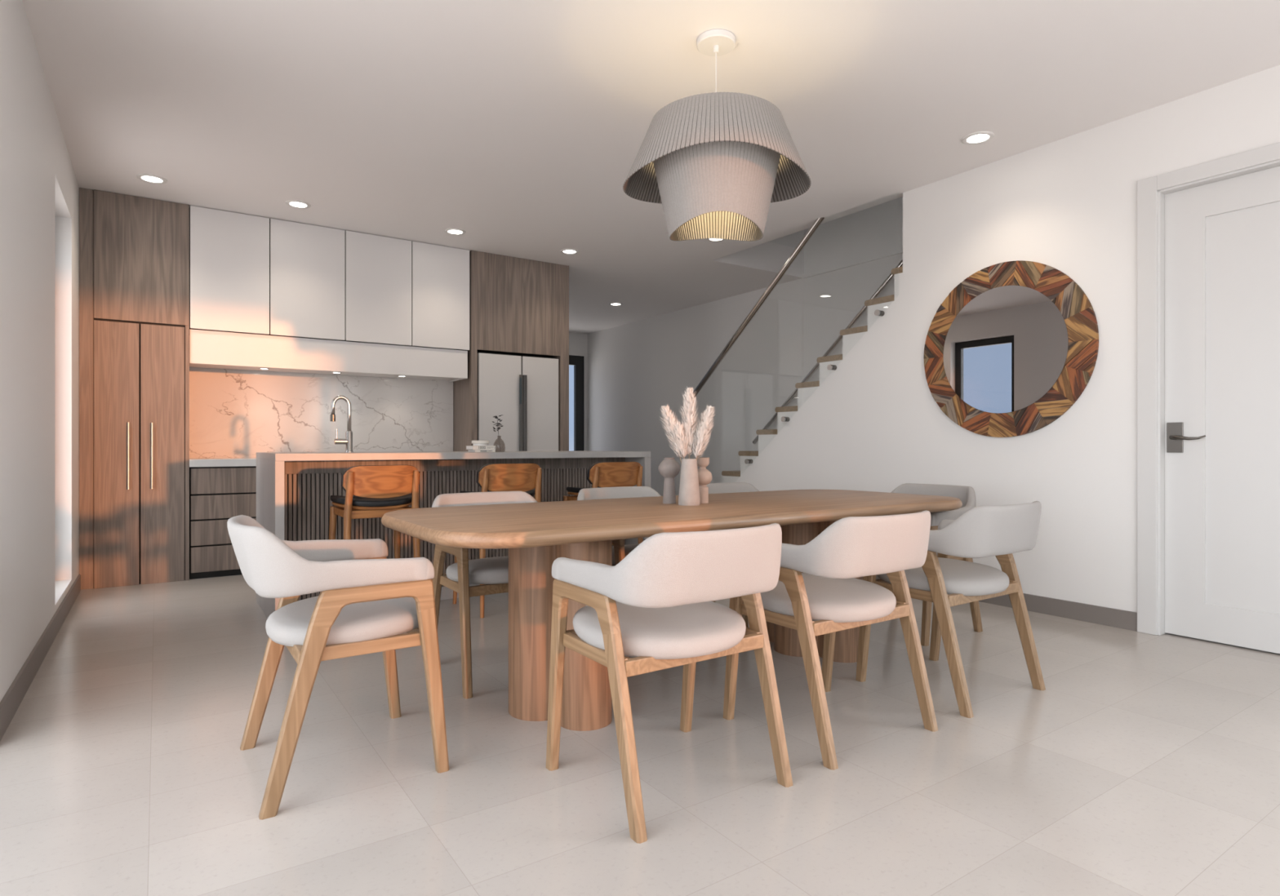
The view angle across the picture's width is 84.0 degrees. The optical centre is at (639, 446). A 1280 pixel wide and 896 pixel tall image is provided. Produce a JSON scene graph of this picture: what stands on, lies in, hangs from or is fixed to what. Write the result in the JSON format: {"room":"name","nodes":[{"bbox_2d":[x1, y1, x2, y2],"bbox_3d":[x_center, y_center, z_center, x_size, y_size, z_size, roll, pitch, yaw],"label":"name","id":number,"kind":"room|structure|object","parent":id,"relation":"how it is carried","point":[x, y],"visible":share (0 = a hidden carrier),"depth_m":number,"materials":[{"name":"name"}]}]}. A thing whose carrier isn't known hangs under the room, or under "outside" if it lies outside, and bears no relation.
{"room":"dining room","nodes":[
{"label":"dining room","id":0,"kind":"room"},
{"bbox_2d":[0,0,79,702],"bbox_3d":[-1.776,-0.400,1.635,0.200,2.800,9.500,0,0,-34],"label":"wall","id":1,"kind":"structure","parent":0,"point":[39,188],"depth_m":3.12,"materials":[{"name":"white paint"}]},
{"bbox_2d":[0,574,80,741],"bbox_3d":[-3.010,0.945,3.641,0.012,0.110,3.105,0,0,-34],"label":"baseboard","id":2,"kind":"structure","parent":1,"relation":"attached to","point":[15,695],"depth_m":3.06,"materials":[{"name":"grey"}]},
{"bbox_2d":[477,351,557,359],"bbox_3d":[-1.333,0.061,7.078,0.853,1.878,0.550,0,0,-34],"label":"trim panel","id":3,"kind":"object","parent":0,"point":[477,352],"depth_m":6.83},
{"bbox_2d":[568,332,587,450],"bbox_3d":[-1.859,-0.400,10.860,2.320,2.800,0.200,0,0,-34],"label":"wall","id":4,"kind":"structure","parent":0,"point":[578,343],"depth_m":11.40,"materials":[{"name":"white paint"}]},
{"bbox_2d":[568,355,583,451],"bbox_3d":[-1.312,-0.220,11.159,0.960,2.440,0.060,0,0,-34],"label":"door","id":5,"kind":"structure","parent":4,"relation":"in","point":[577,362],"depth_m":11.36,"materials":[{"name":"black metal"}]},
{"bbox_2d":[0,574,1279,895],"bbox_3d":[0.009,1.050,4.677,6.772,0.100,12.730,0,0,-34],"label":"floor","id":6,"kind":"structure","parent":0,"point":[1144,764],"depth_m":2.18,"materials":[{"name":"tile"}]},
{"bbox_2d":[79,187,189,590],"bbox_3d":[-3.784,-0.399,5.350,0.646,2.798,0.637,0,0,-34],"label":"pantry cabinet","id":7,"kind":"object","parent":6,"relation":"on","point":[134,251],"visible":1,"depth_m":5.10,"materials":[{"name":"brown wood"}]},
{"bbox_2d":[189,466,256,579],"bbox_3d":[-3.199,0.579,5.693,0.701,0.842,0.445,0,0,-34],"label":"base cabinet","id":8,"kind":"object","parent":6,"relation":"on","point":[217,495],"visible":0.47,"depth_m":5.41,"materials":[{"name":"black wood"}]},
{"bbox_2d":[226,515,448,819],"bbox_3d":[-0.974,0.611,2.264,0.587,0.778,0.570,0,0,-34],"label":"dining chair","id":9,"kind":"object","parent":6,"relation":"on","point":[366,599],"visible":1,"depth_m":2.08,"materials":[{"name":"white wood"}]},
{"bbox_2d":[328,465,420,558],"bbox_3d":[-1.500,0.552,4.009,0.430,0.898,0.494,0,0,-34],"label":"bar stool","id":10,"kind":"object","parent":6,"relation":"on","point":[377,491],"visible":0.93,"depth_m":3.83,"materials":[{"name":"brown wood"}]},
{"bbox_2d":[256,450,650,618],"bbox_3d":[-1.201,0.520,4.925,2.487,0.960,0.900,0,0,-34],"label":"kitchen island","id":11,"kind":"object","parent":6,"relation":"on","point":[294,490],"visible":0.34,"depth_m":4.38,"materials":[{"name":"brown wood"}]},
{"bbox_2d":[256,450,650,461],"bbox_3d":[-1.201,0.061,4.925,2.487,0.042,0.900,0,0,-34],"label":"island countertop","id":12,"kind":"structure","parent":11,"relation":"on","point":[395,455],"depth_m":4.44,"materials":[{"name":"grey stone"}]},
{"bbox_2d":[329,395,353,452],"bbox_3d":[-1.952,-0.146,4.657,0.143,0.372,0.052,0,0,-34],"label":"kitchen faucet","id":13,"kind":"object","parent":12,"relation":"on","point":[348,442],"visible":0.95,"depth_m":4.66,"materials":[{"name":"silver metal"}]},
{"bbox_2d":[345,431,353,452],"bbox_3d":[-1.915,-0.030,4.683,0.052,0.140,0.052,0,0,-34],"label":"tap","id":14,"kind":"object","parent":13,"relation":"on","point":[348,441],"depth_m":4.66,"materials":[{"name":"silver metal"}]},
{"bbox_2d":[467,449,495,452],"bbox_3d":[-1.049,0.031,4.708,0.140,0.016,0.131,0,0,-34],"label":"book","id":15,"kind":"object","parent":12,"relation":"on","point":[469,451],"visible":0.98,"depth_m":4.66,"materials":[{"name":"beige paper"}]},
{"bbox_2d":[466,445,495,449],"bbox_3d":[-1.053,0.010,4.699,0.155,0.024,0.131,0,0,-34],"label":"book","id":16,"kind":"object","parent":15,"relation":"on","point":[468,447],"visible":1,"depth_m":4.65,"materials":[{"name":"beige paper"}]},
{"bbox_2d":[471,440,488,445],"bbox_3d":[-1.055,-0.020,4.698,0.112,0.034,0.112,0,0,-34],"label":"lidded pot","id":17,"kind":"object","parent":16,"relation":"on","point":[473,442],"visible":0.81,"depth_m":4.65,"materials":[{"name":"white ceramic"}]},
{"bbox_3d":[-0.953,-0.016,4.815,0.080,0.109,0.080,0,0,-34],"label":"glass bottle","id":18,"kind":"object","parent":11,"relation":"on","visible":0},
{"bbox_2d":[492,414,502,448],"bbox_3d":[-0.961,-0.088,4.804,0.078,0.245,0.088,0,0,-34],"label":"sprig","id":19,"kind":"object","parent":18,"relation":"in","point":[495,416],"visible":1,"depth_m":4.81,"materials":[{"name":"grey plant"}]},
{"bbox_2d":[431,491,537,698],"bbox_3d":[-0.617,0.611,3.198,0.570,0.778,0.587,0,0,-34],"label":"dining chair","id":20,"kind":"object","parent":6,"relation":"on","point":[492,573],"visible":0.33,"depth_m":2.95,"materials":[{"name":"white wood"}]},
{"bbox_2d":[452,462,542,617],"bbox_3d":[-0.879,0.552,4.430,0.430,0.898,0.494,0,0,-34],"label":"bar stool","id":21,"kind":"object","parent":6,"relation":"on","point":[525,477],"visible":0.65,"depth_m":4.22,"materials":[{"name":"brown wood"}]},
{"bbox_2d":[453,250,568,451],"bbox_3d":[-1.304,-0.399,7.070,1.013,2.798,0.625,0,0,-34],"label":"surround","id":22,"kind":"object","parent":6,"relation":"on","point":[518,306],"visible":0.61,"depth_m":6.80,"materials":[{"name":"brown wood"}]},
{"bbox_2d":[189,328,467,382],"bbox_3d":[-2.600,-0.747,6.105,2.156,0.254,0.447,0,0,-34],"label":"fascia","id":23,"kind":"object","parent":22,"relation":"attached to","point":[207,348],"visible":0.97,"depth_m":5.85,"materials":[{"name":"white paint"}]},
{"bbox_2d":[189,205,269,335],"bbox_3d":[-3.261,-1.339,5.636,0.534,0.918,0.450,0,0,-34],"label":"upper cabinet","id":24,"kind":"object","parent":23,"relation":"on","point":[229,251],"visible":0.96,"depth_m":5.44,"materials":[{"name":"white laminate"}]},
{"bbox_2d":[268,218,345,341],"bbox_3d":[-2.808,-1.339,5.944,0.562,0.918,0.450,0,0,-34],"label":"upper cabinet","id":25,"kind":"object","parent":23,"relation":"on","point":[307,262],"visible":0.96,"depth_m":5.75,"materials":[{"name":"white laminate"}]},
{"bbox_2d":[343,231,411,346],"bbox_3d":[-2.348,-1.339,6.256,0.550,0.918,0.450,0,0,-34],"label":"upper cabinet","id":26,"kind":"object","parent":23,"relation":"on","point":[378,268],"visible":0.96,"depth_m":6.06,"materials":[{"name":"white"}]},
{"bbox_2d":[409,241,469,351],"bbox_3d":[-1.902,-1.339,6.558,0.527,0.918,0.450,0,0,-34],"label":"upper cabinet","id":27,"kind":"object","parent":23,"relation":"on","point":[440,274],"visible":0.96,"depth_m":6.36,"materials":[{"name":"white"}]},
{"bbox_2d":[477,351,558,451],"bbox_3d":[-1.308,0.061,7.042,0.853,1.878,0.638,0,0,-34],"label":"refrigerator","id":28,"kind":"object","parent":6,"relation":"on","point":[522,389],"visible":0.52,"depth_m":6.78,"materials":[{"name":"white metal"}]},
{"bbox_2d":[563,462,643,545],"bbox_3d":[-0.259,0.552,4.851,0.430,0.898,0.494,0,0,-34],"label":"bar stool","id":29,"kind":"object","parent":6,"relation":"on","point":[601,474],"visible":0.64,"depth_m":4.65,"materials":[{"name":"brown wood"}]},
{"bbox_2d":[577,486,715,658],"bbox_3d":[0.004,0.611,3.619,0.570,0.778,0.587,0,0,-34],"label":"dining chair","id":30,"kind":"object","parent":6,"relation":"on","point":[620,551],"visible":0.11,"depth_m":3.77,"materials":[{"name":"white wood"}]},
{"bbox_2d":[546,523,792,843],"bbox_3d":[0.091,0.611,2.140,0.570,0.778,0.587,0,0,-34],"label":"dining chair","id":31,"kind":"object","parent":6,"relation":"on","point":[655,608],"visible":1,"depth_m":1.96,"materials":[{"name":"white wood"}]},
{"bbox_2d":[381,489,962,731],"bbox_3d":[0.301,0.630,3.207,2.700,0.740,1.040,0,0,-34],"label":"dining table","id":32,"kind":"object","parent":6,"relation":"on","point":[535,535],"visible":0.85,"depth_m":2.60,"materials":[{"name":"brown wood"}]},
{"bbox_2d":[657,457,679,503],"bbox_3d":[0.133,0.156,3.232,0.099,0.208,0.099,0,0,-34],"label":"vase","id":33,"kind":"object","parent":32,"relation":"on","point":[668,468],"visible":1,"depth_m":3.21,"materials":[{"name":"ceramic"}]},
{"bbox_2d":[678,458,700,506],"bbox_3d":[0.217,0.158,3.140,0.096,0.204,0.096,0,0,-34],"label":"vase","id":34,"kind":"object","parent":32,"relation":"on","point":[689,490],"visible":1,"depth_m":3.10,"materials":[{"name":"ceramic"}]},
{"bbox_2d":[659,404,681,463],"bbox_3d":[0.139,0.025,3.138,0.121,0.430,0.097,0,0,33],"label":"pampas plume","id":35,"kind":"object","parent":34,"relation":"in","point":[668,418],"visible":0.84,"depth_m":3.12,"materials":[{"name":"brown plant"}]},
{"bbox_2d":[672,422,688,457],"bbox_3d":[0.175,0.062,3.123,0.092,0.356,0.090,0,0,-34],"label":"pampas plume","id":36,"kind":"object","parent":34,"relation":"in","point":[682,445],"visible":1,"depth_m":3.11,"materials":[{"name":"brown plant"}]},
{"bbox_2d":[680,386,698,458],"bbox_3d":[0.218,-0.014,3.139,0.099,0.507,0.101,0,0,43],"label":"pampas plume","id":37,"kind":"object","parent":34,"relation":"in","point":[689,412],"visible":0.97,"depth_m":3.12,"materials":[{"name":"brown plant"}]},
{"bbox_2d":[692,422,711,460],"bbox_3d":[0.271,0.064,3.116,0.093,0.352,0.093,0,0,-34],"label":"pampas plume","id":38,"kind":"object","parent":34,"relation":"in","point":[703,435],"visible":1,"depth_m":3.10,"materials":[{"name":"brown plant"}]},
{"bbox_2d":[694,404,715,455],"bbox_3d":[0.287,0.026,3.153,0.102,0.429,0.108,0,0,33],"label":"pampas plume","id":39,"kind":"object","parent":34,"relation":"in","point":[707,416],"visible":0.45,"depth_m":3.15,"materials":[{"name":"brown plant"}]},
{"bbox_2d":[695,457,711,503],"bbox_3d":[0.286,0.156,3.251,0.089,0.208,0.089,0,0,-34],"label":"vase","id":40,"kind":"object","parent":32,"relation":"on","point":[704,476],"visible":0.84,"depth_m":3.23,"materials":[{"name":"ceramic"}]},
{"bbox_2d":[706,482,759,627],"bbox_3d":[0.612,0.611,4.032,0.570,0.778,0.587,0,0,-34],"label":"dining chair","id":41,"kind":"object","parent":6,"relation":"on","point":[730,487],"visible":0.09,"depth_m":4.28,"materials":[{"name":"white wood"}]},
{"bbox_2d":[721,266,902,476],"bbox_3d":[1.915,-0.401,6.175,1.336,2.801,3.523,0,0,-34],"label":"staircase","id":42,"kind":"structure","parent":6,"relation":"on","point":[897,270],"depth_m":5.70,"materials":[{"name":"white paint"}]},
{"bbox_2d":[686,217,884,464],"bbox_3d":[1.305,-0.971,5.828,0.067,3.706,2.972,0,0,-34],"label":"glass balustrade","id":43,"kind":"object","parent":42,"relation":"attached to","point":[818,221],"visible":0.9,"depth_m":6.11,"materials":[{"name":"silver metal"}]},
{"bbox_2d":[723,510,937,770],"bbox_3d":[0.689,0.611,2.546,0.570,0.778,0.587,0,0,-34],"label":"dining chair","id":44,"kind":"object","parent":6,"relation":"on","point":[826,598],"visible":0.83,"depth_m":2.35,"materials":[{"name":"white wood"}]},
{"bbox_2d":[890,483,982,646],"bbox_3d":[1.501,0.611,3.937,0.587,0.778,0.570,0,0,-34],"label":"dining chair","id":45,"kind":"object","parent":6,"relation":"on","point":[966,495],"visible":0.24,"depth_m":3.82,"materials":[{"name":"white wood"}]},
{"bbox_2d":[855,501,1045,718],"bbox_3d":[1.306,0.611,2.964,0.570,0.778,0.587,0,0,-34],"label":"dining chair","id":46,"kind":"object","parent":6,"relation":"on","point":[1000,531],"visible":0.73,"depth_m":2.76,"materials":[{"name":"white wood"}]},
{"bbox_3d":[-2.295,0.579,6.307,1.475,0.842,0.445,0,0,-34],"label":"base cabinet","id":47,"kind":"object","parent":6,"relation":"on","visible":0},
{"bbox_2d":[189,457,256,466],"bbox_3d":[-2.584,0.129,6.105,2.185,0.057,0.475,0,0,-34],"label":"countertop","id":48,"kind":"structure","parent":47,"relation":"on","point":[235,462],"depth_m":5.43,"materials":[{"name":"stone"}]},
{"bbox_2d":[189,367,453,458],"bbox_3d":[-2.725,-0.266,6.311,2.183,0.732,0.025,0,0,-34],"label":"backsplash","id":49,"kind":"structure","parent":48,"relation":"on","point":[233,413],"depth_m":6.19,"materials":[{"name":"white stone"}]},
{"bbox_2d":[22,0,1279,333],"bbox_3d":[0.009,-1.950,4.677,6.572,0.300,12.530,0,0,-34],"label":"ceiling","id":50,"kind":"structure","parent":0,"point":[519,126],"depth_m":3.68,"materials":[{"name":"white paint"}]},
{"bbox_2d":[136,173,167,184],"bbox_3d":[-3.282,-1.796,4.782,0.170,0.009,0.170,0,0,-34],"label":"recessed light","id":51,"kind":"object","parent":50,"relation":"in","point":[152,179],"visible":1,"depth_m":4.78,"materials":[{"name":"white plastic"}]},
{"bbox_2d":[285,200,311,208],"bbox_3d":[-2.540,-1.796,5.286,0.170,0.009,0.170,0,0,-34],"label":"recessed light","id":52,"kind":"object","parent":50,"relation":"in","point":[293,203],"visible":1,"depth_m":5.28,"materials":[{"name":"white plastic"}]},
{"bbox_2d":[444,228,465,235],"bbox_3d":[-1.548,-1.796,5.959,0.170,0.009,0.170,0,0,-34],"label":"recessed light","id":53,"kind":"object","parent":50,"relation":"in","point":[450,231],"visible":1,"depth_m":5.95,"materials":[{"name":"white plastic"}]},
{"bbox_2d":[560,248,578,254],"bbox_3d":[-0.650,-1.796,6.568,0.170,0.009,0.170,0,0,-34],"label":"recessed light","id":54,"kind":"object","parent":50,"relation":"in","point":[567,251],"visible":1,"depth_m":6.57,"materials":[{"name":"white plastic"}]},
{"bbox_2d":[608,302,622,306],"bbox_3d":[-0.307,-1.796,9.001,0.170,0.009,0.170,0,0,-34],"label":"recessed light","id":55,"kind":"object","parent":50,"relation":"in","point":[610,304],"visible":1,"depth_m":8.98,"materials":[{"name":"white plastic"}]},
{"bbox_2d":[706,239,725,241],"bbox_3d":[0.660,-1.796,6.152,0.170,0.009,0.170,0,0,-34],"label":"recessed light","id":56,"kind":"object","parent":50,"relation":"in","point":[709,240],"visible":0.38,"depth_m":6.19,"materials":[{"name":"white plastic"}]},
{"bbox_2d":[622,29,811,241],"bbox_3d":[0.338,-1.362,3.154,0.778,0.874,0.750,0,0,-34],"label":"pendant lamp","id":57,"kind":"object","parent":50,"relation":"hanging from","point":[715,163],"visible":1,"depth_m":2.96,"materials":[{"name":"white fabric"}]},
{"bbox_2d":[961,131,994,145],"bbox_3d":[1.971,-1.796,4.148,0.170,0.009,0.170,0,0,-34],"label":"recessed light","id":58,"kind":"object","parent":50,"relation":"in","point":[980,137],"visible":1,"depth_m":4.14,"materials":[{"name":"white plastic"}]},
{"bbox_2d":[587,196,902,496],"bbox_3d":[1.972,-1.700,7.459,0.200,5.400,10.130,0,0,-34],"label":"wall","id":59,"kind":"structure","parent":0,"point":[636,369],"depth_m":8.51,"materials":[{"name":"white paint"}]},
{"bbox_2d":[751,259,902,444],"bbox_3d":[2.110,-1.207,6.988,0.101,2.368,2.823,0,0,-34],"label":"wall handrail","id":60,"kind":"object","parent":59,"relation":"attached to","point":[891,276],"visible":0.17,"depth_m":7.14,"materials":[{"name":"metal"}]},
{"bbox_2d":[802,247,902,279],"bbox_3d":[2.614,-1.812,6.312,0.025,0.045,3.110,0,0,-34],"label":"trim","id":61,"kind":"structure","parent":59,"relation":"attached to","point":[900,251],"depth_m":7.02,"materials":[{"name":"white paint"}]},
{"bbox_2d":[768,230,804,249],"bbox_3d":[1.137,-3.250,7.273,1.390,2.300,0.140,0,0,-34],"label":"wall","id":62,"kind":"structure","parent":0,"point":[793,240],"depth_m":7.50,"materials":[{"name":"white paint"}]},
{"bbox_2d":[723,65,1279,612],"bbox_3d":[2.732,-0.400,3.889,0.120,2.800,8.168,0,0,-34],"label":"wall","id":63,"kind":"structure","parent":0,"point":[873,422],"depth_m":4.25,"materials":[{"name":"white paint"}]},
{"bbox_2d":[875,574,1137,631],"bbox_3d":[1.611,0.950,5.424,0.012,0.100,3.833,0,0,-34],"label":"baseboard","id":64,"kind":"structure","parent":63,"relation":"attached to","point":[1116,618],"depth_m":4.09,"materials":[{"name":"grey"}]},
{"bbox_2d":[924,260,1098,437],"bbox_3d":[2.265,-0.600,4.444,0.031,1.090,1.090,0,0,-34],"label":"round mirror","id":65,"kind":"object","parent":63,"relation":"attached to","point":[1014,345],"visible":1,"depth_m":4.38,"materials":[{"name":"brown wood"}]},
{"bbox_2d":[942,285,1068,413],"bbox_3d":[2.255,-0.600,4.437,0.006,0.790,0.790,0,0,-34],"label":"mirror glass","id":66,"kind":"object","parent":65,"relation":"attached to","point":[1006,348],"depth_m":4.40,"materials":[{"name":"silver metal"}]},
{"bbox_2d":[1137,142,1279,653],"bbox_3d":[3.031,-0.215,3.432,0.140,2.430,1.057,0,0,-34],"label":"door","id":67,"kind":"structure","parent":63,"relation":"in","point":[1208,242],"depth_m":3.63,"materials":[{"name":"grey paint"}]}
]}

